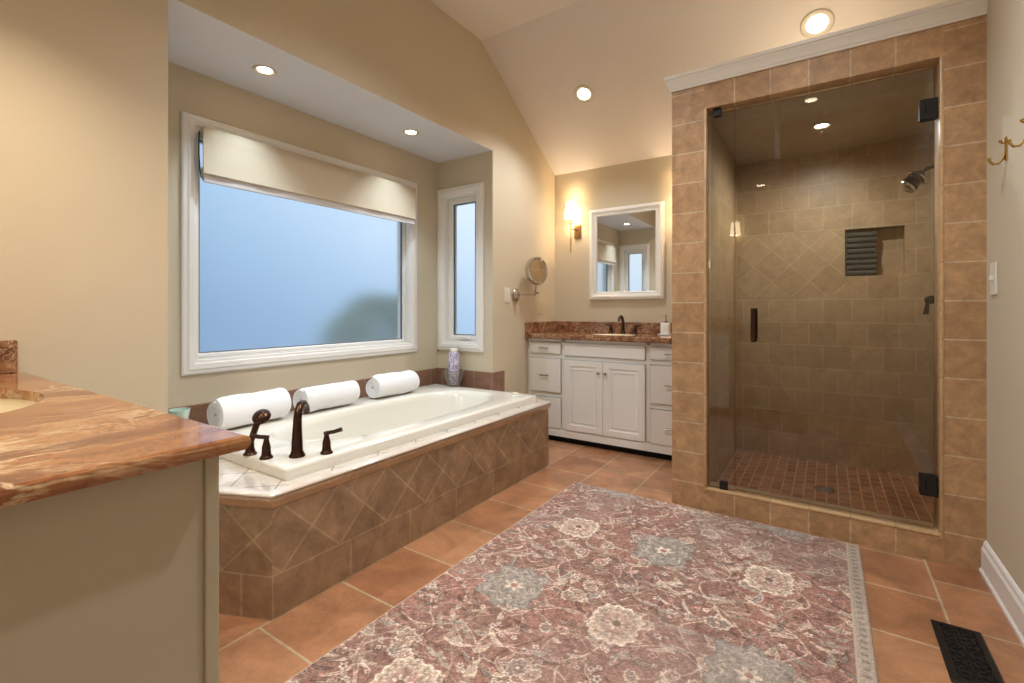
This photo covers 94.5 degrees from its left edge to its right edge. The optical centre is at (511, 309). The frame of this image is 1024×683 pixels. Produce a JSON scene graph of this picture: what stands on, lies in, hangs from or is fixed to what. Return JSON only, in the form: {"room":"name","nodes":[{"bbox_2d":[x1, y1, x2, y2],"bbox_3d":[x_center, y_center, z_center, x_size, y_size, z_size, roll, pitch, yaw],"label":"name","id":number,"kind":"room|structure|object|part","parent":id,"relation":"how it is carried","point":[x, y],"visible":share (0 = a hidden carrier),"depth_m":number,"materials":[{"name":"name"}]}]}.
{"room":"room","nodes":[
{"label":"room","id":0,"kind":"room"},
{"bbox_2d":[0,0,554,412],"bbox_3d":[-0.835,-0.440,2.645,0.120,3.040,4.280,0,0,34],"label":"wall","id":1,"kind":"structure","parent":0,"point":[84,83],"depth_m":1.73,"materials":[{"name":"paint"}]},
{"bbox_2d":[168,368,504,424],"bbox_3d":[-0.915,0.559,2.902,0.562,0.159,2.260,0,0,34],"label":"trim","id":2,"kind":"structure","parent":1,"relation":"attached to","point":[495,381],"depth_m":3.62,"materials":[{"name":"tile"}]},
{"bbox_2d":[504,287,509,302],"bbox_3d":[-0.037,-0.110,3.729,0.010,0.118,0.075,0,0,34],"label":"light switch","id":3,"kind":"object","parent":1,"relation":"attached to","point":[506,290],"visible":1,"depth_m":3.72,"materials":[{"name":"beige plastic"}]},
{"bbox_2d":[511,257,547,301],"bbox_3d":[0.148,-0.246,3.882,0.367,0.373,0.095,0,0,-34],"label":"makeup mirror","id":4,"kind":"object","parent":1,"relation":"attached to","point":[536,271],"visible":1,"depth_m":3.88,"materials":[{"name":"silver metal"}]},
{"bbox_3d":[0.038,-0.115,3.821,0.032,0.112,0.112,0,0,34],"label":"wall plate","id":5,"kind":"part","parent":4,"relation":"part of","materials":[{"name":"silver metal"}]},
{"bbox_3d":[0.135,-0.134,3.873,0.224,0.052,0.029,0,0,-41],"label":"swing arm","id":6,"kind":"part","parent":4,"relation":"part of","materials":[{"name":"silver metal"}]},
{"bbox_2d":[168,61,437,407],"bbox_3d":[-1.248,-0.085,3.036,0.140,2.330,2.315,0,0,34],"label":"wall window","id":7,"kind":"structure","parent":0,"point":[189,91],"depth_m":2.77,"materials":[{"name":"paint"}]},
{"bbox_2d":[181,111,416,375],"bbox_3d":[-1.215,-0.322,3.017,0.116,1.300,1.604,0,0,34],"label":"window","id":8,"kind":"structure","parent":7,"relation":"attached to","point":[267,280],"depth_m":2.80,"materials":[{"name":"white paint"}]},
{"bbox_3d":[-1.237,-0.322,3.032,0.006,1.100,1.404,0,0,34],"label":"pane","id":9,"kind":"part","parent":8,"relation":"part of","materials":[{"name":"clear glass"}]},
{"bbox_2d":[198,126,415,224],"bbox_3d":[-1.148,-0.773,2.961,0.053,0.278,1.472,0,0,34],"label":"roman shade","id":10,"kind":"object","parent":7,"relation":"attached to","point":[229,160],"visible":1,"depth_m":2.77,"materials":[{"name":"fabric"}]},
{"bbox_3d":[-1.552,-0.770,2.353,0.015,0.230,0.006,0,0,-11],"label":"cord","id":11,"kind":"part","parent":10,"relation":"part of","materials":[{"name":"metal"}]},
{"bbox_2d":[438,154,479,370],"bbox_3d":[-0.433,-0.085,3.837,0.530,2.330,0.120,0,0,34],"label":"wall","id":12,"kind":"structure","parent":0,"point":[462,171],"depth_m":3.74,"materials":[{"name":"paint"}]},
{"bbox_2d":[437,182,483,351],"bbox_3d":[-0.389,-0.320,3.773,0.470,1.300,0.116,0,0,34],"label":"window","id":13,"kind":"structure","parent":12,"relation":"in","point":[460,209],"depth_m":3.80,"materials":[{"name":"white paint"}]},
{"bbox_3d":[-0.373,-0.320,3.797,0.310,1.140,0.050,0,0,34],"label":"sash","id":14,"kind":"part","parent":13,"relation":"part of","materials":[{"name":"white paint"}]},
{"bbox_3d":[-0.374,-0.320,3.796,0.222,1.052,0.006,0,0,34],"label":"pane","id":15,"kind":"part","parent":13,"relation":"part of","materials":[{"name":"clear glass"}]},
{"bbox_3d":[-0.379,0.225,3.737,0.100,0.028,0.053,0,0,34],"label":"crank handle","id":16,"kind":"part","parent":13,"relation":"part of","materials":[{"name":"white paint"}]},
{"bbox_2d":[168,0,950,174],"bbox_3d":[0.149,-1.622,2.062,3.365,0.916,4.400,0,0,34],"label":"ceiling","id":17,"kind":"structure","parent":0,"point":[542,51],"depth_m":3.11,"materials":[{"name":"paint"}]},
{"bbox_2d":[252,65,276,75],"bbox_3d":[-1.239,-1.196,2.373,0.110,0.008,0.110,0,0,34],"label":"recessed light","id":18,"kind":"object","parent":17,"relation":"in","point":[262,68],"visible":1,"depth_m":2.37,"materials":[{"name":"beige"}]},
{"bbox_2d":[403,129,418,135],"bbox_3d":[-0.685,-1.196,3.205,0.110,0.008,0.110,0,0,34],"label":"recessed light","id":19,"kind":"object","parent":17,"relation":"in","point":[409,132],"visible":1,"depth_m":3.20,"materials":[{"name":"beige"}]},
{"bbox_2d":[574,85,593,102],"bbox_3d":[0.543,-1.622,3.573,0.150,0.085,0.129,0,0,34],"label":"recessed light","id":20,"kind":"object","parent":17,"relation":"in","point":[582,93],"visible":1,"depth_m":3.57,"materials":[{"name":"beige"}]},
{"bbox_2d":[800,8,834,38],"bbox_3d":[1.758,-1.643,2.727,0.170,0.095,0.146,0,0,34],"label":"recessed light","id":21,"kind":"object","parent":17,"relation":"in","point":[818,22],"visible":0.97,"depth_m":2.72,"materials":[{"name":"beige"}]},
{"bbox_2d":[219,439,1023,682],"bbox_3d":[0.101,1.115,2.094,3.650,0.130,4.600,0,0,34],"label":"floor","id":22,"kind":"structure","parent":0,"point":[904,592],"depth_m":1.90,"materials":[{"name":"tile"}]},
{"bbox_2d":[0,456,218,682],"bbox_3d":[-1.173,0.650,0.850,1.302,0.860,0.715,0,0,34],"label":"vanity cabinet","id":23,"kind":"object","parent":22,"relation":"on","point":[117,581],"visible":0.65,"depth_m":0.64,"materials":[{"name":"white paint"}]},
{"bbox_2d":[0,340,250,508],"bbox_3d":[-1.161,0.158,0.828,1.347,0.124,0.691,0,0,34],"label":"countertop","id":24,"kind":"structure","parent":23,"relation":"on","point":[73,438],"depth_m":0.71,"materials":[{"name":"orange stone"}]},
{"bbox_2d":[0,399,37,412],"bbox_3d":[-1.219,0.288,0.930,0.581,0.135,0.454,0,0,34],"label":"sink basin","id":25,"kind":"object","parent":24,"relation":"in","point":[6,405],"visible":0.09,"depth_m":1.16,"materials":[{"name":"beige ceramic"}]},
{"bbox_3d":[-1.012,0.600,1.101,1.293,0.760,0.020,0,0,34],"label":"frame","id":26,"kind":"part","parent":23,"relation":"part of","materials":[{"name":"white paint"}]},
{"bbox_2d":[219,391,551,620],"bbox_3d":[-0.727,0.859,2.729,1.068,0.442,2.392,0,0,34],"label":"tub surround","id":27,"kind":"object","parent":22,"relation":"on","point":[283,544],"visible":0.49,"depth_m":1.91,"materials":[{"name":"tile"}]},
{"bbox_2d":[168,407,190,418],"bbox_3d":[-1.491,0.544,2.120,0.084,0.190,0.084,0,0,34],"label":"glass dish","id":28,"kind":"object","parent":27,"relation":"on","point":[184,412],"visible":0.2,"depth_m":2.11,"materials":[{"name":"green glass"}]},
{"bbox_3d":[-1.096,0.800,1.703,0.543,0.251,0.030,0,0,10],"label":"tile panel","id":29,"kind":"part","parent":27,"relation":"part of","materials":[{"name":"brown tile"}]},
{"bbox_2d":[219,384,535,480],"bbox_3d":[-0.728,0.808,2.777,0.937,0.427,1.820,0,0,34],"label":"bathtub","id":30,"kind":"object","parent":27,"relation":"on","point":[369,425],"visible":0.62,"depth_m":2.65,"materials":[{"name":"white ceramic"}]},
{"bbox_2d":[207,388,290,428],"bbox_3d":[-1.347,0.509,2.439,0.171,0.166,0.357,0,0,30],"label":"rolled towel","id":31,"kind":"object","parent":30,"relation":"on","point":[237,410],"visible":0.89,"depth_m":2.35,"materials":[{"name":"white fabric"}]},
{"bbox_2d":[243,409,270,455],"bbox_3d":[-1.054,0.507,1.956,0.070,0.175,0.103,0,0,34],"label":"shower","id":32,"kind":"object","parent":30,"relation":"on","point":[261,416],"visible":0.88,"depth_m":1.95,"materials":[{"name":"brown metal"}]},
{"bbox_2d":[250,433,272,459],"bbox_3d":[-0.999,0.545,1.892,0.088,0.099,0.050,0,0,11],"label":"tap","id":33,"kind":"object","parent":30,"relation":"on","point":[266,454],"visible":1,"depth_m":1.88,"materials":[{"name":"brown metal"}]},
{"bbox_3d":[-1.009,0.508,1.891,0.070,0.025,0.023,0,0,3],"label":"lever","id":34,"kind":"part","parent":33,"relation":"part of","materials":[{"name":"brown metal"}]},
{"bbox_3d":[-0.980,0.549,1.889,0.050,0.091,0.050,0,0,34],"label":"handle","id":35,"kind":"part","parent":33,"relation":"part of","materials":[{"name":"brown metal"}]},
{"bbox_2d":[289,400,309,458],"bbox_3d":[-0.876,0.487,1.952,0.062,0.216,0.142,0,0,-11],"label":"tub spout","id":36,"kind":"object","parent":30,"relation":"on","point":[297,451],"visible":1,"depth_m":1.90,"materials":[{"name":"brown metal"}]},
{"bbox_3d":[-1.105,0.717,2.560,0.068,0.049,0.220,0,0,34],"label":"grip handle","id":37,"kind":"part","parent":30,"relation":"part of","materials":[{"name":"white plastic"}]},
{"bbox_2d":[293,380,359,412],"bbox_3d":[-1.100,0.517,2.824,0.170,0.152,0.363,0,0,32],"label":"rolled towel","id":38,"kind":"object","parent":30,"relation":"on","point":[331,395],"visible":0.95,"depth_m":2.75,"materials":[{"name":"white fabric"}]},
{"bbox_2d":[320,427,342,454],"bbox_3d":[-0.747,0.542,1.959,0.088,0.106,0.050,0,0,-17],"label":"tap","id":39,"kind":"object","parent":30,"relation":"on","point":[326,444],"visible":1,"depth_m":1.94,"materials":[{"name":"brown metal"}]},
{"bbox_3d":[-0.765,0.549,1.954,0.050,0.091,0.050,0,0,34],"label":"handle","id":40,"kind":"part","parent":39,"relation":"part of","materials":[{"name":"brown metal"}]},
{"bbox_3d":[-0.737,0.505,1.956,0.071,0.032,0.023,0,0,-3],"label":"lever","id":41,"kind":"part","parent":39,"relation":"part of","materials":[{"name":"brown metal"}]},
{"bbox_2d":[366,370,419,397],"bbox_3d":[-0.816,0.514,3.259,0.157,0.160,0.367,0,0,32],"label":"rolled towel","id":42,"kind":"object","parent":30,"relation":"on","point":[392,383],"visible":1,"depth_m":3.17,"materials":[{"name":"white fabric"}]},
{"bbox_2d":[444,369,463,386],"bbox_3d":[-0.450,0.533,3.667,0.148,0.122,0.148,0,0,34],"label":"wire basket","id":43,"kind":"object","parent":30,"relation":"on","point":[461,372],"visible":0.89,"depth_m":3.62,"materials":[{"name":"beige metal"}]},
{"bbox_2d":[449,348,458,384],"bbox_3d":[-0.450,0.446,3.667,0.084,0.290,0.084,0,0,34],"label":"bottle","id":44,"kind":"object","parent":43,"relation":"in","point":[453,354],"visible":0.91,"depth_m":3.63,"materials":[{"name":"purple plastic"}]},
{"bbox_2d":[511,392,519,396],"bbox_3d":[0.025,0.581,3.226,0.060,0.026,0.060,0,0,34],"label":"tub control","id":45,"kind":"object","parent":30,"relation":"on","point":[514,394],"visible":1,"depth_m":3.21,"materials":[{"name":"white plastic"}]},
{"bbox_3d":[-0.504,0.671,2.581,0.525,0.038,2.386,0,0,34],"label":"edge moulding","id":46,"kind":"part","parent":27,"relation":"part of","materials":[{"name":"stone"}]},
{"bbox_3d":[-0.302,0.800,2.463,0.030,0.251,1.957,0,0,34],"label":"tile panel","id":47,"kind":"part","parent":27,"relation":"part of","materials":[{"name":"brown tile"}]},
{"bbox_2d":[284,482,878,682],"bbox_3d":[0.358,1.075,1.601,1.428,0.009,2.264,0,0,34],"label":"rug","id":48,"kind":"object","parent":22,"relation":"on","point":[594,584],"visible":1,"depth_m":1.67,"materials":[{"name":"fabric"}]},
{"bbox_2d":[529,338,671,459],"bbox_3d":[0.831,0.661,3.793,1.381,0.838,0.518,0,0,34],"label":"vanity cabinet","id":49,"kind":"object","parent":22,"relation":"on","point":[610,395],"visible":0.73,"depth_m":3.60,"materials":[{"name":"white paint"}]},
{"bbox_3d":[0.276,0.541,3.901,0.284,0.274,0.018,0,0,34],"label":"drawer","id":50,"kind":"part","parent":49,"relation":"part of","materials":[{"name":"white paint"}]},
{"bbox_3d":[0.276,0.319,3.901,0.284,0.090,0.018,0,0,34],"label":"drawer","id":51,"kind":"part","parent":49,"relation":"part of","materials":[{"name":"white paint"}]},
{"bbox_3d":[0.276,0.846,3.901,0.284,0.245,0.018,0,0,34],"label":"drawer","id":52,"kind":"part","parent":49,"relation":"part of","materials":[{"name":"white paint"}]},
{"bbox_3d":[0.559,0.686,3.711,0.326,0.560,0.020,0,0,34],"label":"door","id":53,"kind":"part","parent":49,"relation":"part of","materials":[{"name":"white paint"}]},
{"bbox_2d":[524,321,671,343],"bbox_3d":[0.827,0.177,3.788,1.381,0.130,0.534,0,0,34],"label":"countertop","id":54,"kind":"structure","parent":49,"relation":"on","point":[565,330],"depth_m":3.92,"materials":[{"name":"red stone"}]},
{"bbox_2d":[593,334,625,334],"bbox_3d":[0.811,0.224,3.784,0.392,0.031,0.280,0,0,34],"label":"sink basin","id":55,"kind":"object","parent":54,"relation":"in","point":[593,334],"visible":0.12,"depth_m":3.92,"materials":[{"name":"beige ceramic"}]},
{"bbox_2d":[605,315,641,333],"bbox_3d":[0.899,0.125,3.889,0.315,0.154,0.129,0,0,34],"label":"vanity faucet","id":56,"kind":"object","parent":54,"relation":"on","point":[620,317],"visible":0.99,"depth_m":3.91,"materials":[{"name":"brown metal"}]},
{"bbox_3d":[0.896,0.114,3.885,0.030,0.132,0.118,0,0,34],"label":"spout","id":57,"kind":"part","parent":56,"relation":"part of","materials":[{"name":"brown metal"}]},
{"bbox_3d":[1.200,0.198,3.693,0.124,0.007,0.124,0,0,34],"label":"soap tray","id":58,"kind":"object","parent":54,"relation":"on","visible":0},
{"bbox_2d":[660,315,670,333],"bbox_3d":[1.198,0.120,3.694,0.072,0.152,0.068,0,0,34],"label":"soap dispenser","id":59,"kind":"object","parent":58,"relation":"on","point":[665,328],"visible":0.98,"depth_m":3.67,"materials":[{"name":"white ceramic"}]},
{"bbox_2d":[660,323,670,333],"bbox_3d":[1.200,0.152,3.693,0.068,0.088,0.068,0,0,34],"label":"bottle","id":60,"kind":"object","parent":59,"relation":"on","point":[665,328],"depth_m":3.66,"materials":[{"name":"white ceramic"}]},
{"bbox_3d":[0.697,0.320,3.621,0.655,0.104,0.018,0,0,34],"label":"drawer","id":61,"kind":"part","parent":49,"relation":"part of","materials":[{"name":"white paint"}]},
{"bbox_3d":[0.720,0.999,3.627,1.381,0.062,0.042,0,0,34],"label":"board","id":62,"kind":"part","parent":49,"relation":"part of","materials":[{"name":"white paint"}]},
{"bbox_3d":[0.833,0.686,3.529,0.326,0.560,0.020,0,0,34],"label":"door","id":63,"kind":"part","parent":49,"relation":"part of","materials":[{"name":"white paint"}]},
{"bbox_3d":[1.127,0.846,3.335,0.302,0.245,0.018,0,0,34],"label":"drawer","id":64,"kind":"part","parent":49,"relation":"part of","materials":[{"name":"white paint"}]},
{"bbox_3d":[1.127,0.541,3.335,0.302,0.274,0.018,0,0,34],"label":"drawer","id":65,"kind":"part","parent":49,"relation":"part of","materials":[{"name":"white paint"}]},
{"bbox_3d":[1.127,0.319,3.335,0.302,0.090,0.018,0,0,34],"label":"drawer","id":66,"kind":"part","parent":49,"relation":"part of","materials":[{"name":"white paint"}]},
{"bbox_2d":[814,486,834,492],"bbox_3d":[1.813,1.047,2.745,0.104,0.006,0.104,0,0,34],"label":"floor drain","id":67,"kind":"object","parent":22,"relation":"on","point":[823,489],"visible":1,"depth_m":2.74,"materials":[{"name":"silver metal"}]},
{"bbox_2d":[930,619,1004,682],"bbox_3d":[1.415,1.076,1.471,0.128,0.007,0.327,0,0,34],"label":"floor vent","id":68,"kind":"object","parent":22,"relation":"in","point":[967,657],"visible":1,"depth_m":1.47,"materials":[{"name":"black metal"}]},
{"bbox_2d":[940,625,995,682],"bbox_3d":[1.415,1.075,1.471,0.092,0.004,0.291,0,0,34],"label":"grille","id":69,"kind":"object","parent":68,"relation":"attached to","point":[968,659],"depth_m":1.47,"materials":[{"name":"black metal"}]},
{"bbox_2d":[711,122,737,481],"bbox_3d":[1.323,-0.064,3.136,0.165,2.287,1.072,0,0,34],"label":"wall","id":70,"kind":"structure","parent":0,"point":[724,169],"depth_m":3.04,"materials":[{"name":"tile"}]},
{"bbox_2d":[555,136,929,476],"bbox_3d":[1.492,-0.120,3.739,2.745,2.400,0.120,0,0,34],"label":"wall","id":71,"kind":"structure","parent":0,"point":[840,380],"depth_m":3.26,"materials":[{"name":"tile"}]},
{"bbox_2d":[565,202,580,252],"bbox_3d":[0.535,-0.720,4.220,0.116,0.450,0.139,0,0,34],"label":"wall sconce","id":72,"kind":"object","parent":71,"relation":"attached to","point":[570,211],"visible":1,"depth_m":4.20,"materials":[{"name":"white glass"}]},
{"bbox_3d":[0.523,-0.645,4.210,0.036,0.300,0.036,0,0,34],"label":"stem","id":73,"kind":"part","parent":72,"relation":"part of","materials":[{"name":"gold metal"}]},
{"bbox_3d":[0.523,-0.875,4.210,0.108,0.140,0.108,0,0,34],"label":"lamp shade","id":74,"kind":"part","parent":72,"relation":"part of","materials":[{"name":"beige glass"}]},
{"bbox_2d":[556,321,671,333],"bbox_3d":[0.977,0.157,3.996,1.361,0.090,0.020,0,0,34],"label":"backsplash","id":75,"kind":"structure","parent":71,"relation":"attached to","point":[647,328],"depth_m":4.10,"materials":[{"name":"red stone"}]},
{"bbox_2d":[589,201,664,299],"bbox_3d":[0.957,-0.476,4.001,0.648,0.787,0.036,0,0,34],"label":"wall mirror","id":76,"kind":"object","parent":71,"relation":"attached to","point":[627,243],"visible":1,"depth_m":4.00,"materials":[{"name":"white paint"}]},
{"bbox_2d":[597,211,655,291],"bbox_3d":[0.963,-0.476,4.010,0.528,0.667,0.008,0,0,34],"label":"mirror glass","id":77,"kind":"object","parent":76,"relation":"attached to","point":[626,240],"depth_m":4.00,"materials":[{"name":"mirror"}]},
{"bbox_2d":[846,264,875,275],"bbox_3d":[2.328,-0.257,3.159,0.160,0.071,0.094,0,0,34],"label":"washcloth","id":78,"kind":"object","parent":71,"relation":"in","point":[851,270],"visible":0.94,"depth_m":3.13,"materials":[{"name":"grey fabric"}]},
{"bbox_2d":[846,253,876,265],"bbox_3d":[2.330,-0.329,3.160,0.164,0.071,0.090,0,0,34],"label":"washcloth","id":79,"kind":"object","parent":78,"relation":"on","point":[855,259],"visible":0.97,"depth_m":3.13,"materials":[{"name":"grey fabric"}]},
{"bbox_2d":[846,242,874,254],"bbox_3d":[2.327,-0.402,3.162,0.157,0.071,0.090,0,0,34],"label":"washcloth","id":80,"kind":"object","parent":79,"relation":"on","point":[858,248],"visible":0.98,"depth_m":3.13,"materials":[{"name":"grey fabric"}]},
{"bbox_2d":[846,231,876,243],"bbox_3d":[2.329,-0.474,3.160,0.162,0.071,0.091,0,0,34],"label":"washcloth","id":81,"kind":"object","parent":80,"relation":"on","point":[858,237],"visible":0.97,"depth_m":3.13,"materials":[{"name":"grey fabric"}]},
{"bbox_2d":[845,227,902,275],"bbox_3d":[2.427,-0.375,3.181,0.400,0.410,0.055,0,0,34],"label":"wall niche","id":82,"kind":"object","parent":71,"relation":"in","point":[889,241],"depth_m":3.11,"materials":[{"name":"tile"}]},
{"bbox_2d":[711,69,933,164],"bbox_3d":[1.849,-1.141,2.787,1.097,0.132,1.072,0,0,34],"label":"ceiling","id":83,"kind":"structure","parent":0,"point":[885,110],"depth_m":2.71,"materials":[{"name":"paint"}]},
{"bbox_2d":[811,122,831,129],"bbox_3d":[1.812,-1.071,2.770,0.104,0.008,0.104,0,0,34],"label":"recessed light","id":84,"kind":"object","parent":83,"relation":"in","point":[823,125],"visible":1,"depth_m":2.76,"materials":[{"name":"beige"}]},
{"bbox_2d":[664,0,987,93],"bbox_3d":[1.723,-1.245,2.778,1.296,0.080,1.226,0,0,34],"label":"trim","id":85,"kind":"structure","parent":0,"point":[952,11],"depth_m":2.20,"materials":[{"name":"white paint"}]},
{"bbox_2d":[672,15,986,570],"bbox_3d":[1.450,-0.064,2.336,1.262,2.287,0.120,0,0,34],"label":"wall","id":86,"kind":"structure","parent":0,"point":[965,41],"depth_m":2.01,"materials":[{"name":"tile"}]},
{"bbox_2d":[710,107,733,490],"bbox_3d":[1.115,-0.058,2.525,0.128,2.031,0.026,0,0,34],"label":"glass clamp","id":87,"kind":"object","parent":86,"relation":"attached to","point":[717,112],"visible":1,"depth_m":2.52,"materials":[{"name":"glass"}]},
{"bbox_2d":[706,481,940,536],"bbox_3d":[1.465,0.965,2.326,0.963,0.013,0.126,0,0,34],"label":"trim","id":88,"kind":"structure","parent":86,"relation":"attached to","point":[840,513],"depth_m":2.26,"materials":[{"name":"tile"}]},
{"bbox_2d":[704,490,943,562],"bbox_3d":[1.465,1.024,2.326,0.963,0.112,0.120,0,0,34],"label":"shower curb","id":89,"kind":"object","parent":86,"relation":"attached to","point":[910,543],"depth_m":2.23,"materials":[{"name":"tile"}]},
{"bbox_2d":[704,56,943,539],"bbox_3d":[1.464,-0.049,2.325,0.965,2.057,0.125,0,0,34],"label":"trim","id":90,"kind":"structure","parent":86,"relation":"attached to","point":[939,69],"depth_m":2.11,"materials":[{"name":"tile"}]},
{"bbox_2d":[735,66,937,527],"bbox_3d":[1.505,-0.051,2.266,0.800,1.998,0.093,0,0,34],"label":"shower door","id":91,"kind":"structure","parent":86,"relation":"attached to","point":[928,108],"depth_m":2.06,"materials":[{"name":"clear glass"}]},
{"bbox_3d":[1.247,0.082,2.437,0.024,0.172,0.093,0,0,34],"label":"handle","id":92,"kind":"part","parent":91,"relation":"part of","materials":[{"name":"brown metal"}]},
{"bbox_2d":[930,0,1023,593],"bbox_3d":[1.518,-0.490,1.201,0.132,3.140,4.480,0,0,34],"label":"wall","id":93,"kind":"structure","parent":0,"point":[1005,18],"depth_m":1.74,"materials":[{"name":"paint"}]},
{"bbox_2d":[898,164,933,192],"bbox_3d":[2.180,-0.700,2.506,0.210,0.159,0.103,0,0,34],"label":"sprayer","id":94,"kind":"object","parent":93,"relation":"attached to","point":[914,179],"visible":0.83,"depth_m":2.50,"materials":[{"name":"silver metal"}]},
{"bbox_3d":[2.217,-0.738,2.489,0.115,0.051,0.020,0,0,34],"label":"arm","id":95,"kind":"part","parent":94,"relation":"part of","materials":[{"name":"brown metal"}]},
{"bbox_2d":[923,295,933,314],"bbox_3d":[2.225,-0.048,2.483,0.109,0.155,0.150,0,0,34],"label":"shower valve","id":96,"kind":"object","parent":93,"relation":"attached to","point":[928,300],"visible":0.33,"depth_m":2.49,"materials":[{"name":"brown metal"}]},
{"bbox_3d":[2.191,-0.013,2.501,0.034,0.086,0.023,0,0,-11],"label":"lever","id":97,"kind":"part","parent":96,"relation":"part of","materials":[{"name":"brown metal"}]},
{"bbox_3d":[2.224,-0.050,2.484,0.092,0.044,0.044,0,0,34],"label":"valve stem","id":98,"kind":"part","parent":96,"relation":"part of","materials":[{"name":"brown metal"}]},
{"bbox_2d":[989,262,996,294],"bbox_3d":[1.873,-0.117,1.847,0.016,0.125,0.076,0,0,34],"label":"light switch","id":99,"kind":"object","parent":93,"relation":"attached to","point":[993,267],"visible":1,"depth_m":1.83,"materials":[{"name":"beige plastic"}]},
{"bbox_2d":[987,136,1007,165],"bbox_3d":[1.775,-0.576,1.732,0.052,0.097,0.018,0,0,34],"label":"robe hook","id":100,"kind":"object","parent":93,"relation":"attached to","point":[1005,153],"visible":1,"depth_m":1.72,"materials":[{"name":"gold metal"}]},
{"bbox_2d":[979,541,1023,647],"bbox_3d":[1.106,1.014,0.699,0.022,0.132,2.988,0,0,34],"label":"baseboard","id":101,"kind":"structure","parent":93,"relation":"attached to","point":[1004,589],"depth_m":1.70,"materials":[{"name":"white paint"}]},
{"bbox_2d":[1007,118,1023,147],"bbox_3d":[1.647,-0.576,1.541,0.052,0.097,0.018,0,0,34],"label":"robe hook","id":102,"kind":"object","parent":93,"relation":"attached to","point":[1009,142],"visible":1,"depth_m":1.54,"materials":[{"name":"gold metal"}]}
]}

